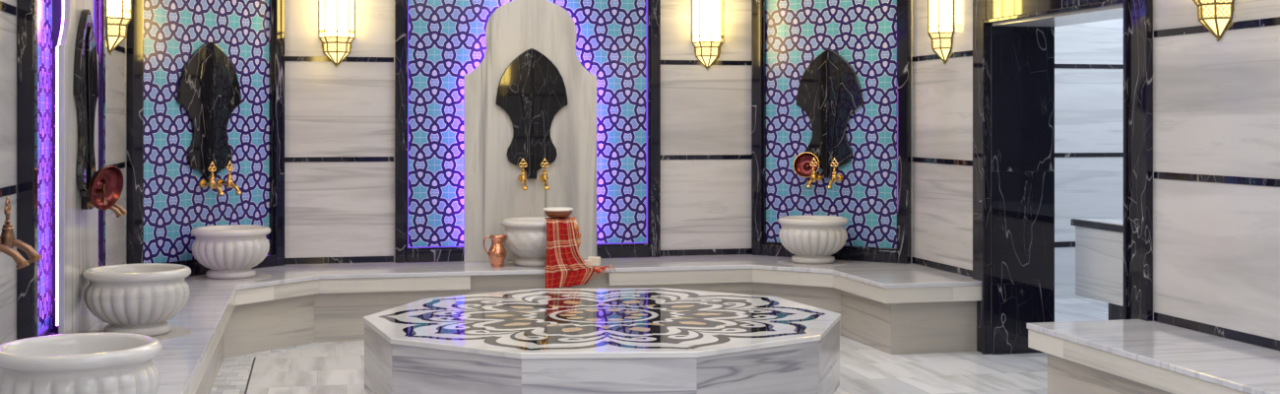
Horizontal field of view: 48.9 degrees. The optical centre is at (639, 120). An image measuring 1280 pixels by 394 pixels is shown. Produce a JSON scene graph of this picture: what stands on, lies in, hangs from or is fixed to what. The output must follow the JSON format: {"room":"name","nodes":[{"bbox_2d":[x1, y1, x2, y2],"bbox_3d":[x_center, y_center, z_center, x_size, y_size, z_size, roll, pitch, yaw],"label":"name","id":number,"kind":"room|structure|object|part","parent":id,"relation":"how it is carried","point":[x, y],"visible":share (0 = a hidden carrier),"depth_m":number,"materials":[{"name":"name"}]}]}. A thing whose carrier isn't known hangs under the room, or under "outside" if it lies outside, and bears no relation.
{"room":"spa","nodes":[
{"label":"spa","id":0,"kind":"room"},
{"bbox_2d":[0,0,125,344],"bbox_3d":[-1.603,-0.175,2.214,0.204,2.750,10.229,0,0,-13],"label":"wall","id":1,"kind":"structure","parent":0,"point":[115,62],"depth_m":4.61,"materials":[{"name":"white stone"}]},
{"bbox_2d":[16,0,105,339],"bbox_3d":[-2.193,-0.136,5.429,0.082,1.928,1.594,0,0,-13],"label":"tiled niche","id":2,"kind":"object","parent":1,"relation":"attached to","point":[70,239],"visible":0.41,"depth_m":5.05,"materials":[{"name":"stone"}]},
{"bbox_2d":[73,8,98,209],"bbox_3d":[-2.135,-0.045,5.442,0.036,0.773,0.429,0,0,-13],"label":"wall plate","id":3,"kind":"object","parent":2,"relation":"attached to","point":[86,83],"visible":0.91,"depth_m":5.36,"materials":[{"name":"black stone"}]},
{"bbox_2d":[86,184,123,217],"bbox_3d":[-2.054,0.301,5.409,0.127,0.143,0.042,0,0,-13],"label":"faucet","id":4,"kind":"object","parent":3,"relation":"attached to","point":[104,198],"visible":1,"depth_m":5.40,"materials":[{"name":"brown metal"}]},
{"bbox_2d":[87,165,123,209],"bbox_3d":[-2.042,0.255,5.365,0.073,0.170,0.174,0,0,15],"label":"copper bowl","id":5,"kind":"object","parent":4,"relation":"on","point":[111,176],"visible":1,"depth_m":5.39,"materials":[{"name":"red metal"}]},
{"bbox_3d":[-2.025,0.346,5.415,0.068,0.054,0.025,0,0,-13],"label":"spout","id":6,"kind":"part","parent":4,"relation":"part of","materials":[{"name":"brown metal"}]},
{"bbox_2d":[93,202,127,214],"bbox_3d":[-2.083,0.301,5.536,0.127,0.143,0.042,0,0,-13],"label":"faucet","id":7,"kind":"object","parent":3,"relation":"attached to","point":[115,205],"visible":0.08,"depth_m":5.54,"materials":[{"name":"brown metal"}]},
{"bbox_3d":[-2.054,0.346,5.542,0.068,0.054,0.025,0,0,-13],"label":"spout","id":8,"kind":"part","parent":7,"relation":"part of","materials":[{"name":"brown metal"}]},
{"bbox_3d":[-1.605,-0.652,2.213,0.200,0.584,10.229,0,0,-13],"label":"marble panel","id":9,"kind":"part","parent":1,"relation":"part of","materials":[{"name":"white stone"}]},
{"bbox_3d":[-1.605,-0.069,2.213,0.200,0.583,10.229,0,0,-13],"label":"marble panel","id":10,"kind":"part","parent":1,"relation":"part of","materials":[{"name":"white stone"}]},
{"bbox_3d":[-1.605,0.515,2.213,0.200,0.585,10.229,0,0,-13],"label":"marble panel","id":11,"kind":"part","parent":1,"relation":"part of","materials":[{"name":"white stone"}]},
{"bbox_2d":[105,0,131,55],"bbox_3d":[-2.462,-0.758,6.670,0.108,0.893,0.206,0,0,-13],"label":"wall lantern","id":12,"kind":"object","parent":1,"relation":"attached to","point":[118,13],"visible":1,"depth_m":6.61,"materials":[{"name":"glass"}]},
{"bbox_3d":[-2.465,-0.405,6.669,0.093,0.157,0.186,0,0,-13],"label":"foot glass","id":13,"kind":"part","parent":12,"relation":"part of","materials":[{"name":"yellow glass"}]},
{"bbox_3d":[-2.464,-0.843,6.669,0.095,0.719,0.190,0,0,-13],"label":"glass","id":14,"kind":"part","parent":12,"relation":"part of","materials":[{"name":"white glass"}]},
{"bbox_2d":[125,38,126,263],"bbox_3d":[-2.446,-0.175,7.724,0.200,2.750,1.061,0,0,32],"label":"wall","id":15,"kind":"structure","parent":0,"point":[125,38],"depth_m":7.23,"materials":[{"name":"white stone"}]},
{"bbox_3d":[-2.446,-0.069,7.724,0.200,0.583,1.061,0,0,32],"label":"marble panel","id":16,"kind":"part","parent":15,"relation":"part of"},
{"bbox_3d":[-2.446,0.515,7.724,0.200,0.585,1.061,0,0,32],"label":"marble panel","id":17,"kind":"part","parent":15,"relation":"part of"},
{"bbox_2d":[126,0,284,276],"bbox_3d":[-2.338,-0.136,7.657,0.056,1.928,1.045,0,0,32],"label":"wall panel","id":18,"kind":"object","parent":15,"relation":"attached to","point":[165,200],"visible":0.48,"depth_m":7.56,"materials":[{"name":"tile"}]},
{"bbox_2d":[176,41,241,182],"bbox_3d":[-2.337,-0.045,7.656,0.036,0.773,0.429,0,0,32],"label":"wall plate","id":19,"kind":"object","parent":18,"relation":"attached to","point":[209,88],"visible":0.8,"depth_m":7.62,"materials":[{"name":"black stone"}]},
{"bbox_2d":[198,161,224,195],"bbox_3d":[-2.292,0.310,7.557,0.165,0.186,0.055,0,0,32],"label":"faucet","id":20,"kind":"object","parent":19,"relation":"attached to","point":[212,184],"visible":1,"depth_m":7.55,"materials":[{"name":"gold metal"}]},
{"bbox_3d":[-2.296,0.255,7.559,0.020,0.075,0.055,0,0,32],"label":"handle","id":21,"kind":"part","parent":20,"relation":"part of","materials":[{"name":"gold metal"}]},
{"bbox_3d":[-2.260,0.368,7.537,0.089,0.071,0.032,0,0,32],"label":"spout","id":22,"kind":"part","parent":20,"relation":"part of","materials":[{"name":"gold metal"}]},
{"bbox_2d":[216,160,242,194],"bbox_3d":[-2.228,0.310,7.659,0.165,0.186,0.055,0,0,32],"label":"faucet","id":23,"kind":"object","parent":19,"relation":"attached to","point":[229,183],"visible":1,"depth_m":7.65,"materials":[{"name":"gold metal"}]},
{"bbox_3d":[-2.232,0.255,7.661,0.020,0.075,0.055,0,0,32],"label":"handle","id":24,"kind":"part","parent":23,"relation":"part of","materials":[{"name":"gold metal"}]},
{"bbox_3d":[-2.196,0.368,7.638,0.089,0.071,0.032,0,0,32],"label":"spout","id":25,"kind":"part","parent":23,"relation":"part of","materials":[{"name":"gold metal"}]},
{"bbox_3d":[-2.338,0.792,7.657,0.055,0.072,0.909,0,0,32],"label":"frame sill","id":26,"kind":"part","parent":18,"relation":"part of","materials":[{"name":"black stone"}]},
{"bbox_2d":[246,298,1108,393],"bbox_3d":[1.711,1.222,3.353,7.573,0.115,11.379,0,0,-13],"label":"floor","id":27,"kind":"structure","parent":0,"point":[328,367],"depth_m":6.79,"materials":[{"name":"stone"}]},
{"bbox_2d":[244,357,255,393],"bbox_3d":[-1.199,1.199,3.829,0.008,0.002,6.800,0,0,-13],"label":"trim","id":28,"kind":"structure","parent":27,"relation":"on","point":[254,357],"depth_m":6.60,"materials":[{"name":"black"}]},
{"bbox_2d":[209,341,325,393],"bbox_3d":[-1.146,1.199,4.062,0.510,0.002,7.230,0,0,-13],"label":"trim","id":29,"kind":"structure","parent":27,"relation":"on","point":[233,373],"depth_m":6.70,"materials":[{"name":"stone"}]},
{"bbox_2d":[85,254,981,393],"bbox_3d":[0.172,1.014,4.644,4.345,0.372,7.779,0,0,-13],"label":"bench","id":30,"kind":"object","parent":27,"relation":"on","point":[891,308],"visible":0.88,"depth_m":7.60,"materials":[{"name":"white stone"}]},
{"bbox_2d":[0,332,162,393],"bbox_3d":[-1.429,0.695,3.572,0.411,0.262,0.411,0,0,-13],"label":"basin","id":31,"kind":"object","parent":30,"relation":"on","point":[75,362],"visible":1,"depth_m":3.45,"materials":[{"name":"white stone"}]},
{"bbox_3d":[-1.429,0.690,3.572,0.396,0.180,0.400,0,0,-13],"label":"bowl","id":32,"kind":"part","parent":31,"relation":"part of","materials":[{"name":"stone"}]},
{"bbox_2d":[82,262,191,339],"bbox_3d":[-1.957,0.700,5.482,0.407,0.256,0.407,0,0,-13],"label":"basin","id":33,"kind":"object","parent":30,"relation":"on","point":[140,298],"visible":0.94,"depth_m":5.36,"materials":[{"name":"white stone"}]},
{"bbox_3d":[-1.957,0.694,5.482,0.384,0.175,0.388,0,0,-13],"label":"bowl","id":34,"kind":"part","parent":33,"relation":"part of","materials":[{"name":"stone"}]},
{"bbox_2d":[189,224,271,281],"bbox_3d":[-2.169,0.696,7.469,0.420,0.264,0.420,0,0,-13],"label":"basin","id":35,"kind":"object","parent":30,"relation":"on","point":[230,251],"visible":1,"depth_m":7.34,"materials":[{"name":"white stone"}]},
{"bbox_3d":[-2.169,0.690,7.469,0.396,0.180,0.400,0,0,-13],"label":"bowl","id":36,"kind":"part","parent":35,"relation":"part of","materials":[{"name":"stone"}]},
{"bbox_2d":[482,234,507,267],"bbox_3d":[-0.817,0.735,7.992,0.122,0.186,0.103,0,0,21],"label":"jug","id":37,"kind":"object","parent":30,"relation":"on","point":[496,253],"visible":1,"depth_m":7.96,"materials":[{"name":"brown metal"}]},
{"bbox_3d":[-0.868,0.702,7.976,0.044,0.108,0.010,0,0,-13],"label":"handle","id":38,"kind":"part","parent":37,"relation":"part of","materials":[{"name":"orange metal"}]},
{"bbox_2d":[500,216,549,268],"bbox_3d":[-0.596,0.696,8.100,0.420,0.264,0.420,0,0,-13],"label":"basin","id":39,"kind":"object","parent":30,"relation":"on","point":[526,237],"visible":0.62,"depth_m":7.95,"materials":[{"name":"white stone"}]},
{"bbox_3d":[-0.596,0.690,8.100,0.396,0.180,0.396,0,0,-13],"label":"bowl","id":40,"kind":"part","parent":39,"relation":"part of","materials":[{"name":"stone"}]},
{"bbox_2d":[544,216,617,288],"bbox_3d":[-0.346,0.738,7.938,0.409,0.394,0.243,0,0,-13],"label":"plaid towel","id":41,"kind":"object","parent":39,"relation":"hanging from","point":[565,266],"visible":0.99,"depth_m":7.85,"materials":[{"name":"red fabric"}]},
{"bbox_2d":[543,206,573,217],"bbox_3d":[-0.463,0.515,7.964,0.172,0.055,0.172,0,0,-13],"label":"bowl","id":42,"kind":"object","parent":41,"relation":"on","point":[551,212],"visible":1,"depth_m":7.90,"materials":[{"name":"brown metal"}]},
{"bbox_2d":[583,259,591,265],"bbox_3d":[-0.314,0.807,7.995,0.075,0.036,0.045,0,0,-25],"label":"soap bar","id":43,"kind":"object","parent":30,"relation":"on","point":[589,262],"visible":0.4,"depth_m":7.98,"materials":[{"name":"beige"}]},
{"bbox_2d":[587,256,600,265],"bbox_3d":[-0.262,0.800,8.038,0.070,0.050,0.045,0,0,12],"label":"soap bar","id":44,"kind":"object","parent":30,"relation":"on","point":[596,261],"visible":0.88,"depth_m":8.02,"materials":[{"name":"beige"}]},
{"bbox_2d":[777,215,848,265],"bbox_3d":[1.014,0.696,8.245,0.420,0.264,0.420,0,0,-13],"label":"basin","id":45,"kind":"object","parent":30,"relation":"on","point":[813,240],"visible":1,"depth_m":8.11,"materials":[{"name":"white stone"}]},
{"bbox_3d":[1.014,0.690,8.245,0.396,0.180,0.400,0,0,-13],"label":"bowl","id":46,"kind":"part","parent":45,"relation":"part of","materials":[{"name":"stone"}]},
{"bbox_2d":[362,287,840,393],"bbox_3d":[-0.153,1.010,5.952,2.021,0.381,1.924,0,0,-3],"label":"platform","id":47,"kind":"object","parent":27,"relation":"on","point":[625,340],"visible":1,"depth_m":5.36,"materials":[{"name":"white stone"}]},
{"bbox_3d":[-1.028,0.984,5.622,0.042,0.282,0.621,0,0,-21],"label":"panel","id":48,"kind":"part","parent":47,"relation":"part of","materials":[{"name":"stone"}]},
{"bbox_3d":[-0.667,0.984,5.170,0.621,0.282,0.042,0,0,33],"label":"panel","id":49,"kind":"part","parent":47,"relation":"part of","materials":[{"name":"stone"}]},
{"bbox_3d":[-0.109,0.984,5.018,0.621,0.282,0.042,0,0,-3],"label":"panel","id":50,"kind":"part","parent":47,"relation":"part of","materials":[{"name":"stone"}]},
{"bbox_3d":[0.431,0.984,5.221,0.621,0.282,0.042,0,0,-39],"label":"panel","id":51,"kind":"part","parent":47,"relation":"part of","materials":[{"name":"stone"}]},
{"bbox_3d":[0.749,0.984,5.704,0.042,0.282,0.621,0,0,15],"label":"panel","id":52,"kind":"part","parent":47,"relation":"part of","materials":[{"name":"stone"}]},
{"bbox_2d":[1070,217,1123,319],"bbox_3d":[2.780,0.842,6.659,0.520,0.646,1.950,0,0,-13],"label":"counter","id":53,"kind":"object","parent":27,"relation":"on","point":[1099,242],"depth_m":7.29,"materials":[{"name":"stone"}]},
{"bbox_2d":[1072,217,1123,225],"bbox_3d":[2.781,0.522,6.657,0.510,0.006,1.937,0,0,-13],"label":"countertop","id":54,"kind":"structure","parent":53,"relation":"on","point":[1113,222],"depth_m":7.31,"materials":[{"name":"stone"}]},
{"bbox_2d":[1026,319,1279,393],"bbox_3d":[2.370,1.014,3.558,0.542,0.372,4.685,0,0,-13],"label":"bench","id":55,"kind":"object","parent":27,"relation":"on","point":[1122,355],"visible":1,"depth_m":5.18,"materials":[{"name":"white stone"}]},
{"bbox_2d":[284,0,1123,299],"bbox_3d":[0.934,-0.175,8.907,6.225,2.750,0.204,0,0,-13],"label":"wall","id":56,"kind":"structure","parent":0,"point":[340,120],"depth_m":8.65,"materials":[{"name":"white stone"}]},
{"bbox_2d":[319,0,354,66],"bbox_3d":[-1.752,-0.758,8.139,0.206,0.893,0.108,0,0,-13],"label":"wall lantern","id":57,"kind":"object","parent":56,"relation":"attached to","point":[336,17],"visible":1,"depth_m":8.12,"materials":[{"name":"glass"}]},
{"bbox_3d":[-1.752,-0.405,8.142,0.186,0.157,0.093,0,0,-13],"label":"foot glass","id":58,"kind":"part","parent":57,"relation":"part of","materials":[{"name":"yellow glass"}]},
{"bbox_3d":[-1.752,-0.843,8.141,0.190,0.719,0.095,0,0,-13],"label":"glass","id":59,"kind":"part","parent":57,"relation":"part of","materials":[{"name":"white glass"}]},
{"bbox_3d":[-0.707,1.004,8.535,2.860,0.392,0.200,0,0,-13],"label":"marble panel","id":60,"kind":"part","parent":56,"relation":"part of","materials":[{"name":"white stone"}]},
{"bbox_3d":[-0.707,-0.652,8.535,2.860,0.584,0.200,0,0,-13],"label":"marble panel","id":61,"kind":"part","parent":56,"relation":"part of","materials":[{"name":"white stone"}]},
{"bbox_3d":[-0.707,-0.069,8.535,2.860,0.583,0.200,0,0,-13],"label":"marble panel","id":62,"kind":"part","parent":56,"relation":"part of","materials":[{"name":"white stone"}]},
{"bbox_3d":[-0.707,0.515,8.535,2.860,0.585,0.200,0,0,-13],"label":"marble panel","id":63,"kind":"part","parent":56,"relation":"part of","materials":[{"name":"white stone"}]},
{"bbox_2d":[394,0,660,262],"bbox_3d":[-0.654,-0.136,8.403,1.594,1.928,0.082,0,0,-13],"label":"wall panel","id":64,"kind":"object","parent":56,"relation":"attached to","point":[456,182],"visible":0.99,"depth_m":8.35,"materials":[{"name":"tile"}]},
{"bbox_3d":[-1.209,0.792,8.290,0.338,0.072,0.055,0,0,-13],"label":"frame sill","id":65,"kind":"part","parent":64,"relation":"part of","materials":[{"name":"black stone"}]},
{"bbox_2d":[495,48,568,178],"bbox_3d":[-0.641,-0.045,8.345,0.429,0.773,0.036,0,0,-13],"label":"wall plate","id":66,"kind":"object","parent":64,"relation":"attached to","point":[531,90],"visible":0.98,"depth_m":8.33,"materials":[{"name":"black stone"}]},
{"bbox_2d":[517,158,527,190],"bbox_3d":[-0.683,0.310,8.242,0.055,0.186,0.165,0,0,-13],"label":"faucet","id":67,"kind":"object","parent":66,"relation":"attached to","point":[522,177],"visible":1,"depth_m":8.24,"materials":[{"name":"gold metal"}]},
{"bbox_3d":[-0.684,0.255,8.247,0.055,0.075,0.020,0,0,-13],"label":"handle","id":68,"kind":"part","parent":67,"relation":"part of","materials":[{"name":"gold metal"}]},
{"bbox_3d":[-0.674,0.368,8.205,0.032,0.071,0.089,0,0,-13],"label":"spout","id":69,"kind":"part","parent":67,"relation":"part of","materials":[{"name":"gold metal"}]},
{"bbox_2d":[539,157,549,190],"bbox_3d":[-0.558,0.310,8.271,0.055,0.186,0.165,0,0,-13],"label":"faucet","id":70,"kind":"object","parent":66,"relation":"attached to","point":[544,177],"visible":1,"depth_m":8.27,"materials":[{"name":"gold metal"}]},
{"bbox_3d":[-0.559,0.255,8.275,0.055,0.075,0.020,0,0,-13],"label":"handle","id":71,"kind":"part","parent":70,"relation":"part of","materials":[{"name":"gold metal"}]},
{"bbox_3d":[-0.550,0.368,8.234,0.032,0.071,0.089,0,0,-13],"label":"spout","id":72,"kind":"part","parent":70,"relation":"part of","materials":[{"name":"gold metal"}]},
{"bbox_3d":[-0.105,0.792,8.542,0.338,0.072,0.055,0,0,-13],"label":"frame sill","id":73,"kind":"part","parent":64,"relation":"part of","materials":[{"name":"black stone"}]},
{"bbox_2d":[691,0,723,69],"bbox_3d":[0.427,-0.758,8.636,0.206,0.893,0.108,0,0,-13],"label":"wall lantern","id":74,"kind":"object","parent":56,"relation":"attached to","point":[707,16],"visible":1,"depth_m":8.62,"materials":[{"name":"glass"}]},
{"bbox_3d":[0.427,-0.843,8.638,0.190,0.719,0.095,0,0,-13],"label":"glass","id":75,"kind":"part","parent":74,"relation":"part of","materials":[{"name":"white glass"}]},
{"bbox_3d":[0.427,-0.405,8.639,0.186,0.157,0.093,0,0,-13],"label":"foot glass","id":76,"kind":"part","parent":74,"relation":"part of","materials":[{"name":"yellow glass"}]},
{"bbox_3d":[2.856,1.004,9.347,2.278,0.392,0.200,0,0,-13],"label":"marble panel","id":77,"kind":"part","parent":56,"relation":"part of","materials":[{"name":"white stone"}]},
{"bbox_3d":[2.856,0.515,9.347,2.278,0.585,0.200,0,0,-13],"label":"marble panel","id":78,"kind":"part","parent":56,"relation":"part of","materials":[{"name":"white stone"}]},
{"bbox_3d":[2.856,-0.652,9.347,2.278,0.584,0.200,0,0,-13],"label":"marble panel","id":79,"kind":"part","parent":56,"relation":"part of","materials":[{"name":"white stone"}]},
{"bbox_3d":[2.856,-0.069,9.347,2.278,0.583,0.200,0,0,-13],"label":"marble panel","id":80,"kind":"part","parent":56,"relation":"part of","materials":[{"name":"white stone"}]},
{"bbox_2d":[910,0,912,262],"bbox_3d":[1.203,-0.175,8.563,1.039,2.750,0.200,0,0,32],"label":"wall","id":81,"kind":"structure","parent":0,"point":[911,0],"depth_m":8.21,"materials":[{"name":"white stone"}]},
{"bbox_2d":[751,0,910,263],"bbox_3d":[1.135,-0.136,8.456,1.024,1.928,0.056,0,0,32],"label":"wall panel","id":82,"kind":"object","parent":81,"relation":"attached to","point":[873,193],"visible":0.94,"depth_m":8.43,"materials":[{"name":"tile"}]},
{"bbox_3d":[1.135,0.792,8.456,0.887,0.072,0.055,0,0,32],"label":"frame sill","id":83,"kind":"part","parent":82,"relation":"part of","materials":[{"name":"black stone"}]},
{"bbox_2d":[796,49,863,178],"bbox_3d":[1.135,-0.045,8.455,0.429,0.773,0.036,0,0,32],"label":"wall plate","id":84,"kind":"object","parent":82,"relation":"attached to","point":[829,91],"visible":0.91,"depth_m":8.44,"materials":[{"name":"black stone"}]},
{"bbox_2d":[806,157,822,189],"bbox_3d":[1.036,0.310,8.410,0.055,0.186,0.165,0,0,32],"label":"faucet","id":85,"kind":"object","parent":84,"relation":"attached to","point":[813,177],"visible":1,"depth_m":8.40,"materials":[{"name":"gold metal"}]},
{"bbox_2d":[793,151,819,177],"bbox_3d":[1.002,0.263,8.471,0.158,0.153,0.076,0,0,15],"label":"copper bowl","id":86,"kind":"object","parent":85,"relation":"hanging from","point":[801,166],"visible":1,"depth_m":8.49,"materials":[{"name":"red metal"}]},
{"bbox_3d":[1.016,0.368,8.378,0.032,0.071,0.089,0,0,32],"label":"spout","id":87,"kind":"part","parent":85,"relation":"part of","materials":[{"name":"gold metal"}]},
{"bbox_3d":[1.038,0.255,8.414,0.055,0.075,0.020,0,0,32],"label":"handle","id":88,"kind":"part","parent":85,"relation":"part of","materials":[{"name":"gold metal"}]},
{"bbox_2d":[827,157,842,189],"bbox_3d":[1.150,0.310,8.338,0.055,0.186,0.165,0,0,32],"label":"faucet","id":89,"kind":"object","parent":84,"relation":"attached to","point":[835,176],"visible":1,"depth_m":8.33,"materials":[{"name":"gold metal"}]},
{"bbox_3d":[1.130,0.368,8.306,0.032,0.071,0.089,0,0,32],"label":"spout","id":90,"kind":"part","parent":89,"relation":"part of","materials":[{"name":"gold metal"}]},
{"bbox_3d":[1.152,0.255,8.342,0.055,0.075,0.020,0,0,32],"label":"handle","id":91,"kind":"part","parent":89,"relation":"part of","materials":[{"name":"gold metal"}]},
{"bbox_3d":[1.203,-0.652,8.563,1.039,0.584,0.200,0,0,32],"label":"marble panel","id":92,"kind":"part","parent":81,"relation":"part of","materials":[{"name":"white stone"}]},
{"bbox_3d":[1.203,-0.069,8.563,1.039,0.583,0.200,0,0,32],"label":"marble panel","id":93,"kind":"part","parent":81,"relation":"part of","materials":[{"name":"white stone"}]},
{"bbox_3d":[1.203,0.515,8.563,1.039,0.585,0.200,0,0,32],"label":"marble panel","id":94,"kind":"part","parent":81,"relation":"part of","materials":[{"name":"white stone"}]},
{"bbox_2d":[912,0,1279,354],"bbox_3d":[2.896,-0.175,3.246,0.354,2.750,10.244,0,0,-13],"label":"wall","id":95,"kind":"structure","parent":0,"point":[1216,104],"depth_m":5.57,"materials":[{"name":"white stone"}]},
{"bbox_2d":[927,0,954,63],"bbox_3d":[1.636,-0.758,7.757,0.108,0.893,0.206,0,0,-13],"label":"wall lantern","id":96,"kind":"object","parent":95,"relation":"attached to","point":[940,13],"visible":1,"depth_m":7.70,"materials":[{"name":"glass"}]},
{"bbox_3d":[1.638,-0.843,7.758,0.095,0.719,0.190,0,0,-13],"label":"glass","id":97,"kind":"part","parent":96,"relation":"part of","materials":[{"name":"white glass"}]},
{"bbox_3d":[1.639,-0.405,7.758,0.093,0.157,0.186,0,0,-13],"label":"foot glass","id":98,"kind":"part","parent":96,"relation":"part of","materials":[{"name":"yellow glass"}]},
{"bbox_3d":[1.870,-0.652,7.762,0.350,0.584,0.983,0,0,-13],"label":"marble panel","id":99,"kind":"part","parent":95,"relation":"part of","materials":[{"name":"white stone"}]},
{"bbox_3d":[1.870,-0.069,7.762,0.350,0.583,0.983,0,0,-13],"label":"marble panel","id":100,"kind":"part","parent":95,"relation":"part of","materials":[{"name":"white stone"}]},
{"bbox_3d":[1.870,1.004,7.762,0.350,0.392,0.983,0,0,-13],"label":"marble panel","id":101,"kind":"part","parent":95,"relation":"part of","materials":[{"name":"stone"}]},
{"bbox_3d":[1.870,0.515,7.762,0.350,0.585,0.983,0,0,-13],"label":"marble panel","id":102,"kind":"part","parent":95,"relation":"part of","materials":[{"name":"white stone"}]},
{"bbox_2d":[972,0,1152,354],"bbox_3d":[2.100,0.100,6.651,0.395,2.200,1.596,0,0,-13],"label":"door frame","id":103,"kind":"structure","parent":95,"relation":"in","point":[1013,61],"depth_m":7.25,"materials":[{"name":"black stone"}]},
{"bbox_3d":[1.776,0.100,7.316,0.030,2.200,0.155,0,0,-13],"label":"frame post","id":104,"kind":"part","parent":103,"relation":"part of","materials":[{"name":"black stone"}]},
{"bbox_3d":[2.096,0.100,5.911,0.030,2.200,0.155,0,0,-13],"label":"frame post","id":105,"kind":"part","parent":103,"relation":"part of","materials":[{"name":"black stone"}]},
{"bbox_2d":[1192,0,1234,41],"bbox_3d":[2.174,-0.750,5.393,0.108,0.893,0.206,0,0,-13],"label":"wall lantern","id":106,"kind":"object","parent":95,"relation":"attached to","point":[1215,16],"visible":1,"depth_m":5.36,"materials":[{"name":"yellow glass"}]},
{"bbox_3d":[2.177,-0.397,5.393,0.093,0.157,0.186,0,0,-13],"label":"foot glass","id":107,"kind":"part","parent":106,"relation":"part of","materials":[{"name":"yellow glass"}]},
{"bbox_3d":[3.150,-0.652,2.141,0.350,0.584,7.975,0,0,-13],"label":"marble panel","id":108,"kind":"part","parent":95,"relation":"part of","materials":[{"name":"white stone"}]},
{"bbox_3d":[3.150,-0.069,2.141,0.350,0.583,7.975,0,0,-13],"label":"marble panel","id":109,"kind":"part","parent":95,"relation":"part of","materials":[{"name":"white stone"}]},
{"bbox_3d":[3.150,0.515,2.141,0.350,0.585,7.975,0,0,-13],"label":"marble panel","id":110,"kind":"part","parent":95,"relation":"part of","materials":[{"name":"white stone"}]},
{"bbox_3d":[3.150,1.004,2.141,0.350,0.392,7.975,0,0,-13],"label":"marble panel","id":111,"kind":"part","parent":95,"relation":"part of","materials":[{"name":"white stone"}]},
{"bbox_3d":[-1.808,0.322,3.711,0.070,0.060,0.360,0,0,-13],"label":"rail","id":112,"kind":"object","parent":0,"visible":0},
{"bbox_2d":[0,239,29,269],"bbox_3d":[-1.675,0.295,3.659,0.165,0.186,0.055,0,0,-13],"label":"faucet","id":113,"kind":"object","parent":112,"relation":"attached to","point":[21,262],"visible":1,"depth_m":3.66,"materials":[{"name":"brown metal"}]},
{"bbox_2d":[0,195,42,262],"bbox_3d":[-1.713,0.295,3.825,0.165,0.186,0.055,0,0,-13],"label":"faucet","id":114,"kind":"object","parent":112,"relation":"attached to","point":[7,237],"visible":0.94,"depth_m":3.82,"materials":[{"name":"brown metal"}]},
{"bbox_3d":[-1.717,0.240,3.824,0.020,0.075,0.055,0,0,-13],"label":"handle","id":115,"kind":"part","parent":114,"relation":"part of","materials":[{"name":"brown metal"}]},
{"bbox_3d":[-1.676,0.353,3.833,0.089,0.071,0.032,0,0,-13],"label":"spout","id":116,"kind":"part","parent":114,"relation":"part of","materials":[{"name":"brown metal"}]}
]}

